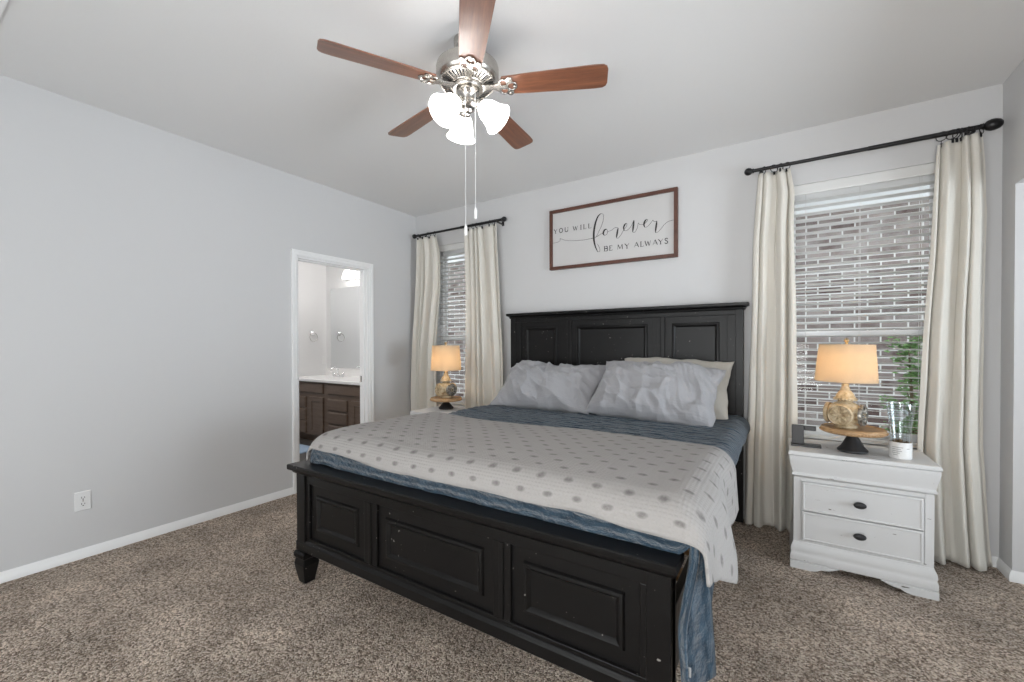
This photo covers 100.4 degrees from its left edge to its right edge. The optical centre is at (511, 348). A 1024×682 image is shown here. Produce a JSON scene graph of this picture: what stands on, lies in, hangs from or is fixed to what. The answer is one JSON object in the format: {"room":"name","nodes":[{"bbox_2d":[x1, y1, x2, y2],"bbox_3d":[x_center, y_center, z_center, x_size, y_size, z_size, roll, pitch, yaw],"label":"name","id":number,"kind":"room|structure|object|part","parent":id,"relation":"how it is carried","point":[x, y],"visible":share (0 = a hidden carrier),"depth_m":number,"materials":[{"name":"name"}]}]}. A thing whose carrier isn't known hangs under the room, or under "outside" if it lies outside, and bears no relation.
{"room":"bedroom","nodes":[
{"label":"bedroom","id":0,"kind":"room"},
{"bbox_2d":[0,74,415,571],"bbox_3d":[-2.470,-0.113,2.858,0.120,2.740,5.850,0,1,33],"label":"wall","id":1,"kind":"structure","parent":0,"point":[146,343],"depth_m":2.82,"materials":[{"name":"grey paint"}]},
{"bbox_2d":[74,490,90,511],"bbox_3d":[-2.583,0.916,2.568,0.009,0.115,0.074,0,1,33],"label":"wall outlet","id":2,"kind":"object","parent":1,"relation":"attached to","point":[82,500],"visible":1,"depth_m":2.56,"materials":[{"name":"white plastic"}]},
{"bbox_2d":[79,495,86,500],"bbox_3d":[-2.580,0.897,2.566,0.003,0.028,0.034,0,1,33],"label":"receptacle","id":3,"kind":"object","parent":2,"relation":"attached to","point":[81,497],"depth_m":2.57,"materials":[{"name":"white plastic"}]},
{"bbox_2d":[79,501,86,506],"bbox_3d":[-2.580,0.935,2.567,0.003,0.028,0.034,0,1,33],"label":"receptacle","id":4,"kind":"object","parent":2,"relation":"attached to","point":[81,503],"depth_m":2.57,"materials":[{"name":"white plastic"}]},
{"bbox_2d":[0,487,292,583],"bbox_3d":[-2.907,1.237,2.059,0.014,0.058,3.806,0,1,33],"label":"baseboard","id":5,"kind":"structure","parent":1,"relation":"attached to","point":[25,570],"depth_m":2.75,"materials":[{"name":"white paint"}]},
{"bbox_2d":[291,249,373,493],"bbox_3d":[-1.701,0.192,4.043,0.139,2.102,0.854,0,1,33],"label":"door frame","id":6,"kind":"structure","parent":1,"relation":"in","point":[366,301],"depth_m":4.26,"materials":[{"name":"white paint"}]},
{"bbox_2d":[298,261,326,375],"bbox_3d":[-3.599,-0.133,5.125,0.120,2.740,3.190,0,1,33],"label":"wall","id":7,"kind":"structure","parent":0,"point":[311,277],"depth_m":6.14,"materials":[{"name":"white paint"}]},
{"bbox_2d":[326,266,359,368],"bbox_3d":[-1.856,-0.145,5.831,2.053,2.740,0.120,0,1,33],"label":"wall","id":8,"kind":"structure","parent":0,"point":[334,279],"depth_m":6.27,"materials":[{"name":"white paint"}]},
{"bbox_2d":[331,286,359,367],"bbox_3d":[-2.040,-0.302,5.870,1.470,1.145,0.007,0,1,33],"label":"wall mirror","id":9,"kind":"object","parent":8,"relation":"attached to","point":[345,315],"visible":0.44,"depth_m":6.08,"materials":[{"name":"white mirror"}]},
{"bbox_2d":[342,270,358,280],"bbox_3d":[-1.977,-1.023,5.715,1.000,0.120,0.187,0,1,33],"label":"vanity light","id":10,"kind":"object","parent":8,"relation":"attached to","point":[347,275],"visible":0.43,"depth_m":5.85,"materials":[{"name":"white glass"}]},
{"bbox_3d":[-2.263,-1.024,5.880,0.156,0.120,0.156,0,1,33],"label":"lamp shade","id":11,"kind":"part","parent":10,"relation":"part of","materials":[{"name":"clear glass"}]},
{"bbox_2d":[0,0,1023,216],"bbox_3d":[-0.533,-1.526,1.570,9.400,0.100,6.000,0,1,33],"label":"ceiling","id":12,"kind":"structure","parent":0,"point":[247,79],"depth_m":2.28,"materials":[{"name":"white paint"}]},
{"bbox_2d":[0,0,8,17],"bbox_3d":[-2.345,-1.466,1.726,0.300,0.012,0.365,0,1,33],"label":"ceiling vent","id":13,"kind":"object","parent":12,"relation":"in","point":[3,3],"visible":1,"depth_m":1.82,"materials":[{"name":"white plastic"}]},
{"bbox_2d":[317,0,607,235],"bbox_3d":[-0.210,-1.006,2.096,1.274,0.950,1.256,0,1,33],"label":"ceiling fan","id":14,"kind":"object","parent":12,"relation":"hanging from","point":[467,74],"visible":1,"depth_m":1.98,"materials":[{"name":"brown wood"}]},
{"bbox_3d":[-0.579,-1.251,1.866,0.499,0.007,0.132,-1,13,-28],"label":"blade","id":15,"kind":"part","parent":14,"relation":"part of","materials":[{"name":"brown wood"}]},
{"bbox_3d":[-0.508,-1.256,2.345,0.499,0.007,0.132,0,13,44],"label":"blade","id":16,"kind":"part","parent":14,"relation":"part of","materials":[{"name":"brown wood"}]},
{"bbox_3d":[-0.305,-1.107,1.965,0.147,0.150,0.150,0,1,33],"label":"lamp shade","id":17,"kind":"part","parent":14,"relation":"part of","materials":[{"name":"white glass"}]},
{"bbox_3d":[-0.287,-1.130,1.981,0.057,0.079,0.079,0,1,33],"label":"bulb","id":18,"kind":"part","parent":14,"relation":"part of","materials":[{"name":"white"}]},
{"bbox_3d":[-0.256,-1.109,2.191,0.148,0.150,0.144,0,1,33],"label":"lamp shade","id":19,"kind":"part","parent":14,"relation":"part of","materials":[{"name":"white glass"}]},
{"bbox_3d":[-0.217,-0.907,2.007,0.002,0.650,0.015,0,1,5],"label":"pull chain","id":20,"kind":"part","parent":14,"relation":"part of","materials":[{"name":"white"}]},
{"bbox_3d":[-0.177,-0.947,2.015,0.002,0.570,0.016,-1,1,-39],"label":"pull chain","id":21,"kind":"part","parent":14,"relation":"part of","materials":[{"name":"white metal"}]},
{"bbox_3d":[-0.145,-1.250,1.651,0.132,0.007,0.499,12,-1,-9],"label":"blade","id":22,"kind":"part","parent":14,"relation":"part of","materials":[{"name":"brown wood"}]},
{"bbox_3d":[-0.109,-1.131,2.035,0.078,0.079,0.058,0,1,33],"label":"bulb","id":23,"kind":"part","parent":14,"relation":"part of","materials":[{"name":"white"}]},
{"bbox_3d":[-0.082,-1.108,2.033,0.150,0.150,0.144,0,1,33],"label":"lamp shade","id":24,"kind":"part","parent":14,"relation":"part of","materials":[{"name":"white glass"}]},
{"bbox_3d":[-0.030,-1.258,2.425,0.132,0.007,0.499,-13,-5,26],"label":"blade","id":25,"kind":"part","parent":14,"relation":"part of","materials":[{"name":"brown wood"}]},
{"bbox_3d":[0.193,-1.255,1.996,0.499,0.007,0.132,0,-11,8],"label":"blade","id":26,"kind":"part","parent":14,"relation":"part of","materials":[{"name":"brown wood"}]},
{"bbox_2d":[0,438,1023,681],"bbox_3d":[-0.497,1.292,1.581,9.135,0.064,5.800,0,1,33],"label":"floor","id":27,"kind":"structure","parent":0,"point":[222,598],"depth_m":1.95,"materials":[{"name":"carpet"}]},
{"bbox_2d":[300,444,309,453],"bbox_3d":[-2.843,1.221,5.191,0.840,0.017,0.570,0,1,33],"label":"bath mat","id":28,"kind":"object","parent":27,"relation":"on","point":[303,448],"visible":0.09,"depth_m":5.18,"materials":[{"name":"blue fabric"}]},
{"bbox_2d":[299,368,359,440],"bbox_3d":[-2.054,0.757,5.532,2.042,0.936,0.611,0,1,33],"label":"bathroom vanity","id":29,"kind":"object","parent":27,"relation":"on","point":[327,402],"visible":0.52,"depth_m":5.44,"materials":[{"name":"brown wood"}]},
{"bbox_3d":[-2.878,1.037,5.742,0.365,0.155,0.020,0,1,33],"label":"drawer","id":30,"kind":"part","parent":29,"relation":"part of","materials":[{"name":"brown wood"}]},
{"bbox_3d":[-2.878,0.867,5.740,0.365,0.145,0.020,0,1,33],"label":"drawer","id":31,"kind":"part","parent":29,"relation":"part of","materials":[{"name":"brown wood"}]},
{"bbox_3d":[-2.879,0.702,5.739,0.365,0.145,0.020,0,1,33],"label":"drawer","id":32,"kind":"part","parent":29,"relation":"part of","materials":[{"name":"brown wood"}]},
{"bbox_3d":[-2.677,0.510,5.607,0.645,0.130,0.020,0,1,33],"label":"drawer","id":33,"kind":"part","parent":29,"relation":"part of","materials":[{"name":"brown wood"}]},
{"bbox_3d":[-2.529,0.870,5.516,0.295,0.490,0.020,0,1,33],"label":"door","id":34,"kind":"part","parent":29,"relation":"part of","materials":[{"name":"brown wood"}]},
{"bbox_2d":[299,368,359,384],"bbox_3d":[-2.055,0.357,5.528,2.042,0.137,0.611,0,1,33],"label":"countertop","id":35,"kind":"structure","parent":29,"relation":"on","point":[352,376],"depth_m":5.74,"materials":[{"name":"white stone"}]},
{"bbox_2d":[330,367,344,376],"bbox_3d":[-2.452,0.318,5.907,0.305,0.137,0.161,0,1,33],"label":"faucet","id":36,"kind":"object","parent":35,"relation":"on","point":[336,368],"visible":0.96,"depth_m":5.93,"materials":[{"name":"silver metal"}]},
{"bbox_3d":[-2.453,0.318,5.906,0.052,0.137,0.159,0,1,33],"label":"spout","id":37,"kind":"part","parent":36,"relation":"part of","materials":[{"name":"silver metal"}]},
{"bbox_3d":[-2.162,1.039,5.284,0.385,0.155,0.020,0,1,33],"label":"drawer","id":38,"kind":"part","parent":29,"relation":"part of","materials":[{"name":"brown wood"}]},
{"bbox_3d":[-2.163,0.869,5.282,0.385,0.145,0.020,0,1,33],"label":"drawer","id":39,"kind":"part","parent":29,"relation":"part of","materials":[{"name":"brown wood"}]},
{"bbox_3d":[-2.163,0.704,5.280,0.385,0.145,0.020,0,1,33],"label":"drawer","id":40,"kind":"part","parent":29,"relation":"part of","materials":[{"name":"brown wood"}]},
{"bbox_3d":[-2.031,0.512,5.193,0.700,0.130,0.020,0,1,33],"label":"drawer","id":41,"kind":"part","parent":29,"relation":"part of","materials":[{"name":"brown wood"}]},
{"bbox_3d":[-1.765,0.873,5.027,0.390,0.490,0.020,0,1,33],"label":"door","id":42,"kind":"part","parent":29,"relation":"part of","materials":[{"name":"brown wood"}]},
{"bbox_2d":[410,406,465,414],"bbox_3d":[-0.572,0.907,3.923,0.636,0.667,0.424,0,1,33],"label":"nightstand","id":43,"kind":"object","parent":27,"relation":"on","point":[431,409],"visible":0.02,"depth_m":3.96,"materials":[{"name":"white wood"}]},
{"bbox_2d":[430,396,461,409],"bbox_3d":[-0.629,0.518,4.073,0.308,0.109,0.308,0,1,33],"label":"tray","id":44,"kind":"object","parent":43,"relation":"on","point":[445,405],"visible":0.9,"depth_m":4.01,"materials":[{"name":"brown wood"}]},
{"bbox_2d":[431,342,460,397],"bbox_3d":[-0.630,0.200,4.070,0.292,0.535,0.292,0,1,29],"label":"table lamp","id":45,"kind":"object","parent":44,"relation":"on","point":[445,358],"visible":1,"depth_m":3.98,"materials":[{"name":"beige fabric"}]},
{"bbox_3d":[-0.630,0.086,4.069,0.290,0.238,0.290,0,1,33],"label":"lamp shade","id":46,"kind":"part","parent":45,"relation":"part of","materials":[{"name":"fabric"}]},
{"bbox_3d":[-0.629,0.479,4.073,0.296,0.032,0.296,0,1,33],"label":"plate","id":47,"kind":"part","parent":44,"relation":"part of","materials":[{"name":"brown wood"}]},
{"bbox_2d":[287,302,749,681],"bbox_3d":[0.247,0.465,2.670,2.030,1.570,2.226,0,1,33],"label":"bed","id":48,"kind":"object","parent":27,"relation":"on","point":[594,607],"visible":0.73,"depth_m":1.73,"materials":[{"name":"black wood"}]},
{"bbox_3d":[-1.113,0.865,2.310,0.075,0.437,0.068,0,1,33],"label":"post","id":49,"kind":"part","parent":48,"relation":"part of","materials":[{"name":"black wood"}]},
{"bbox_3d":[-0.877,0.862,2.149,0.446,0.296,0.029,0,1,33],"label":"panel","id":50,"kind":"part","parent":48,"relation":"part of","materials":[{"name":"black wood"}]},
{"bbox_3d":[-0.340,0.864,1.805,0.661,0.296,0.029,0,1,33],"label":"panel","id":51,"kind":"part","parent":48,"relation":"part of","materials":[{"name":"black wood"}]},
{"bbox_3d":[-0.331,0.868,1.803,1.946,0.437,0.062,0,1,33],"label":"footboard","id":52,"kind":"part","parent":48,"relation":"part of","materials":[{"name":"black wood"}]},
{"bbox_3d":[0.272,0.269,3.930,0.436,1.043,0.029,0,1,33],"label":"panel","id":53,"kind":"part","parent":48,"relation":"part of","materials":[{"name":"black wood"}]},
{"bbox_3d":[0.203,0.866,1.457,0.481,0.296,0.029,0,1,33],"label":"panel","id":54,"kind":"part","parent":48,"relation":"part of","materials":[{"name":"black wood"}]},
{"bbox_3d":[0.828,0.271,3.574,0.716,1.043,0.029,0,1,33],"label":"panel","id":55,"kind":"part","parent":48,"relation":"part of","materials":[{"name":"black wood"}]},
{"bbox_3d":[0.830,0.474,3.581,1.962,1.529,0.058,0,1,33],"label":"headboard","id":56,"kind":"part","parent":48,"relation":"part of","materials":[{"name":"black wood"}]},
{"bbox_3d":[0.456,0.870,1.305,0.075,0.437,0.068,0,1,33],"label":"post","id":57,"kind":"part","parent":48,"relation":"part of","materials":[{"name":"black wood"}]},
{"bbox_3d":[1.030,0.943,2.195,0.028,0.220,2.068,0,1,33],"label":"rail","id":58,"kind":"part","parent":48,"relation":"part of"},
{"bbox_3d":[1.381,0.273,3.219,0.441,1.043,0.029,0,1,33],"label":"panel","id":59,"kind":"part","parent":48,"relation":"part of","materials":[{"name":"black wood"}]},
{"bbox_2d":[788,438,942,600],"bbox_3d":[1.953,0.914,2.430,0.636,0.667,0.424,0,1,33],"label":"nightstand","id":60,"kind":"object","parent":27,"relation":"on","point":[871,514],"visible":1,"depth_m":2.27,"materials":[{"name":"white wood"}]},
{"bbox_2d":[791,424,821,448],"bbox_3d":[1.754,0.519,2.546,0.150,0.123,0.070,0,1,33],"label":"phone stand","id":61,"kind":"object","parent":60,"relation":"on","point":[797,430],"visible":1,"depth_m":2.56,"materials":[{"name":"grey plastic"}]},
{"bbox_3d":[1.724,0.519,2.573,0.062,0.123,0.012,0,1,33],"label":"panel","id":62,"kind":"part","parent":61,"relation":"part of","materials":[{"name":"grey plastic"}]},
{"bbox_3d":[1.774,0.474,2.540,0.059,0.027,0.016,0,1,33],"label":"arm","id":63,"kind":"part","parent":61,"relation":"part of","materials":[{"name":"grey plastic"}]},
{"bbox_2d":[819,423,888,453],"bbox_3d":[1.926,0.513,2.413,0.308,0.137,0.308,0,1,33],"label":"tray","id":64,"kind":"object","parent":60,"relation":"on","point":[851,444],"visible":0.85,"depth_m":2.37,"materials":[{"name":"brown wood"}]},
{"bbox_2d":[814,338,878,428],"bbox_3d":[1.894,0.194,2.423,0.292,0.509,0.292,0,1,29],"label":"table lamp","id":65,"kind":"object","parent":64,"relation":"on","point":[847,364],"visible":1,"depth_m":2.35,"materials":[{"name":"linen"},{"name":"carved wood"},{"name":"brass"}]},
{"bbox_3d":[1.893,0.080,2.422,0.290,0.218,0.290,0,1,33],"label":"lamp shade","id":66,"kind":"part","parent":65,"relation":"part of","materials":[{"name":"fabric"}]},
{"bbox_3d":[1.926,0.460,2.412,0.296,0.032,0.296,0,1,33],"label":"plate","id":67,"kind":"part","parent":64,"relation":"part of","materials":[{"name":"brown wood"}]},
{"bbox_3d":[1.849,0.999,2.268,0.056,0.034,0.038,0,1,33],"label":"knob","id":68,"kind":"part","parent":60,"relation":"part of","materials":[{"name":"black metal"}]},
{"bbox_3d":[1.848,0.832,2.267,0.056,0.034,0.038,0,1,33],"label":"knob","id":69,"kind":"part","parent":60,"relation":"part of","materials":[{"name":"black metal"}]},
{"bbox_3d":[1.861,1.003,2.288,0.508,0.162,0.017,0,1,33],"label":"drawer","id":70,"kind":"part","parent":60,"relation":"part of","materials":[{"name":"white wood"}]},
{"bbox_3d":[1.861,0.836,2.287,0.508,0.164,0.017,0,1,33],"label":"drawer","id":71,"kind":"part","parent":60,"relation":"part of","materials":[{"name":"white wood"}]},
{"bbox_3d":[1.958,1.150,2.439,0.618,0.108,0.383,0,1,33],"label":"moulding","id":72,"kind":"part","parent":60,"relation":"part of","materials":[{"name":"white wood"}]},
{"bbox_3d":[1.955,0.665,2.433,0.628,0.117,0.387,0,1,33],"label":"frieze moulding","id":73,"kind":"part","parent":60,"relation":"part of","materials":[{"name":"white wood"}]},
{"bbox_2d":[889,439,912,459],"bbox_3d":[2.076,0.436,2.280,0.120,0.292,0.120,0,1,33],"label":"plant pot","id":74,"kind":"object","parent":60,"relation":"on","point":[898,448],"visible":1,"depth_m":2.25,"materials":[{"name":"white ceramic"}]},
{"bbox_2d":[416,84,1002,556],"bbox_3d":[0.929,-0.132,3.686,4.711,2.740,0.150,0,1,33],"label":"wall","id":75,"kind":"structure","parent":0,"point":[713,264],"depth_m":3.18,"materials":[{"name":"grey paint"}]},
{"bbox_2d":[437,249,464,407],"bbox_3d":[-0.499,-0.224,4.578,0.820,1.815,0.157,0,1,33],"label":"window","id":76,"kind":"structure","parent":75,"relation":"in","point":[458,250],"depth_m":4.79,"materials":[{"name":"white plastic"}]},
{"bbox_2d":[437,242,464,404],"bbox_3d":[-0.512,-0.264,4.557,0.754,1.732,0.078,0,1,33],"label":"window blind","id":77,"kind":"object","parent":76,"relation":"attached to","point":[456,246],"visible":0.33,"depth_m":4.64,"materials":[{"name":"white plastic"}]},
{"bbox_3d":[-0.503,0.591,4.575,0.748,0.022,0.052,0,1,33],"label":"rail","id":78,"kind":"part","parent":77,"relation":"part of","materials":[{"name":"white plastic"}]},
{"bbox_3d":[-0.510,0.647,4.565,0.820,0.074,0.107,0,1,33],"label":"sill","id":79,"kind":"part","parent":76,"relation":"part of","materials":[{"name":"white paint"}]},
{"bbox_3d":[-0.466,-0.592,4.628,0.680,1.001,0.018,0,1,33],"label":"sash","id":80,"kind":"part","parent":76,"relation":"part of","materials":[{"name":"white plastic"}]},
{"bbox_3d":[-0.474,0.219,4.619,0.680,0.699,0.018,0,1,33],"label":"sash","id":81,"kind":"part","parent":76,"relation":"part of","materials":[{"name":"white plastic"}]},
{"bbox_2d":[412,216,506,238],"bbox_3d":[-0.562,-1.248,4.464,1.252,0.058,0.124,0,1,33],"label":"curtain rod","id":82,"kind":"object","parent":75,"relation":"attached to","point":[503,219],"visible":0.98,"depth_m":4.36,"materials":[{"name":"black metal"}]},
{"bbox_2d":[411,232,440,410],"bbox_3d":[-0.946,-0.023,4.674,0.438,2.490,0.102,0,1,35],"label":"curtain","id":83,"kind":"object","parent":82,"relation":"hanging from","point":[428,285],"visible":0.73,"depth_m":4.66,"materials":[{"name":"fabric"}]},
{"bbox_3d":[-0.582,-1.251,4.434,1.140,0.026,0.027,0,1,33],"label":"rod","id":84,"kind":"part","parent":82,"relation":"part of","materials":[{"name":"black metal"}]},
{"bbox_2d":[464,219,502,408],"bbox_3d":[-0.255,-0.021,4.241,0.528,2.490,0.104,0,1,33],"label":"curtain","id":85,"kind":"object","parent":82,"relation":"hanging from","point":[483,336],"visible":0.73,"depth_m":4.25,"materials":[{"name":"fabric"}]},
{"bbox_2d":[549,187,677,270],"bbox_3d":[0.823,-0.991,3.634,1.121,0.543,0.033,0,1,33],"label":"framed sign","id":86,"kind":"object","parent":75,"relation":"attached to","point":[643,226],"visible":1,"depth_m":3.60,"materials":[{"name":"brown wood"}]},
{"bbox_2d":[794,174,934,449],"bbox_3d":[2.278,-0.214,2.799,0.895,1.815,0.157,0,1,33],"label":"window","id":87,"kind":"structure","parent":75,"relation":"in","point":[911,438],"depth_m":2.80,"materials":[{"name":"white plastic"}]},
{"bbox_3d":[2.302,0.228,2.840,0.755,0.699,0.018,0,1,33],"label":"sash","id":88,"kind":"part","parent":87,"relation":"part of","materials":[{"name":"white plastic"}]},
{"bbox_3d":[2.267,0.656,2.787,0.895,0.074,0.107,0,1,33],"label":"sill","id":89,"kind":"part","parent":87,"relation":"part of","materials":[{"name":"white paint"}]},
{"bbox_3d":[2.311,-0.582,2.849,0.755,1.001,0.018,0,1,33],"label":"sash","id":90,"kind":"part","parent":87,"relation":"part of","materials":[{"name":"white plastic"}]},
{"bbox_2d":[794,162,935,447],"bbox_3d":[2.265,-0.255,2.779,0.829,1.732,0.078,0,1,33],"label":"window blind","id":91,"kind":"object","parent":87,"relation":"attached to","point":[924,169],"visible":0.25,"depth_m":2.76,"materials":[{"name":"white plastic"}]},
{"bbox_3d":[2.025,-0.240,2.946,0.002,1.665,0.055,0,1,33],"label":"ladder cord","id":92,"kind":"part","parent":91,"relation":"part of","materials":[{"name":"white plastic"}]},
{"bbox_3d":[2.271,-0.239,2.788,0.002,1.665,0.055,0,1,33],"label":"ladder cord","id":93,"kind":"part","parent":91,"relation":"part of","materials":[{"name":"white fabric"}]},
{"bbox_3d":[2.273,0.600,2.797,0.823,0.022,0.052,0,1,33],"label":"rail","id":94,"kind":"part","parent":91,"relation":"part of","materials":[{"name":"white plastic"}]},
{"bbox_3d":[2.516,-0.238,2.631,0.002,1.665,0.055,0,1,33],"label":"ladder cord","id":95,"kind":"part","parent":91,"relation":"part of","materials":[{"name":"white fabric"}]},
{"bbox_2d":[744,118,1003,175],"bbox_3d":[2.184,-1.241,2.702,1.253,0.063,0.130,0,1,33],"label":"curtain rod","id":96,"kind":"object","parent":75,"relation":"attached to","point":[995,123],"visible":0.99,"depth_m":2.56,"materials":[{"name":"black metal"}]},
{"bbox_2d":[744,162,797,532],"bbox_3d":[1.779,-0.013,2.938,0.315,2.488,0.110,0,1,33],"label":"curtain","id":97,"kind":"object","parent":96,"relation":"hanging from","point":[773,396],"visible":0.99,"depth_m":2.94,"materials":[{"name":"fabric"}]},
{"bbox_2d":[917,124,992,571],"bbox_3d":[2.543,-0.011,2.444,0.330,2.490,0.129,0,1,33],"label":"curtain","id":98,"kind":"object","parent":96,"relation":"hanging from","point":[950,418],"visible":0.93,"depth_m":2.44,"materials":[{"name":"fabric"}]},
{"bbox_2d":[744,511,1023,583],"bbox_3d":[1.714,1.214,3.003,6.747,0.058,0.180,0,1,33],"label":"baseboard","id":99,"kind":"structure","parent":75,"relation":"attached to","point":[1012,576],"depth_m":2.31,"materials":[{"name":"white paint"}]},
{"bbox_2d":[999,59,1023,571],"bbox_3d":[1.397,-0.098,0.162,0.120,2.740,5.281,0,1,33],"label":"wall","id":100,"kind":"structure","parent":0,"point":[1011,507],"depth_m":2.29,"materials":[{"name":"grey paint"}]},
{"label":"outside","id":101,"kind":"structure","parent":0,"visible":0},
{"bbox_3d":[1.710,1.491,8.240,22.000,0.100,8.309,0,1,33],"label":"ground","id":102,"kind":"structure","parent":101,"visible":0},
{"bbox_2d":[447,185,928,432],"bbox_3d":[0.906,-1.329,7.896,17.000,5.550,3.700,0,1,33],"label":"brick wall","id":103,"kind":"structure","parent":102,"relation":"on","point":[806,410],"depth_m":4.52,"materials":[{"name":"brick"}]},
{"bbox_2d":[879,336,922,433],"bbox_3d":[2.953,0.676,3.207,0.317,1.623,0.338,0,1,-8],"label":"young tree","id":104,"kind":"object","parent":102,"relation":"on","point":[906,345],"visible":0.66,"depth_m":3.19,"materials":[{"name":"green plant"}]},
{"bbox_3d":[2.969,0.713,3.204,0.151,1.550,0.198,0,1,-11],"label":"stem","id":105,"kind":"part","parent":104,"relation":"part of","materials":[{"name":"green plant"}]},
{"bbox_3d":[0.256,0.676,2.721,1.820,0.335,1.995,0,1,33],"label":"mattress","id":106,"kind":"object","parent":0,"visible":0},
{"bbox_2d":[310,405,749,681],"bbox_3d":[0.267,0.733,2.592,2.008,0.523,2.184,0,1,33],"label":"sheet","id":107,"kind":"object","parent":106,"relation":"on","point":[696,641],"visible":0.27,"depth_m":1.75,"materials":[{"name":"blue fabric"}]},
{"bbox_2d":[306,412,738,586],"bbox_3d":[-0.008,0.609,2.140,2.076,0.334,0.974,0,1,33],"label":"blanket","id":108,"kind":"object","parent":107,"relation":"on","point":[683,492],"visible":1,"depth_m":1.72,"materials":[{"name":"white fabric"}]},
{"bbox_2d":[489,360,605,413],"bbox_3d":[0.295,0.308,3.473,0.914,0.419,0.466,0,1,33],"label":"pillow","id":109,"kind":"object","parent":107,"relation":"on","point":[529,384],"visible":0.94,"depth_m":3.33,"materials":[{"name":"grey fabric"}]},
{"bbox_2d":[584,361,726,426],"bbox_3d":[0.985,0.302,2.980,0.903,0.435,0.468,0,1,33],"label":"pillow","id":110,"kind":"object","parent":107,"relation":"on","point":[678,392],"visible":0.93,"depth_m":2.83,"materials":[{"name":"grey fabric"}]},
{"bbox_2d":[624,357,734,419],"bbox_3d":[1.177,0.294,3.129,0.796,0.460,0.261,0,1,33],"label":"pillow","id":111,"kind":"object","parent":107,"relation":"on","point":[721,402],"visible":0.19,"depth_m":2.98,"materials":[{"name":"beige fabric"}]}
]}

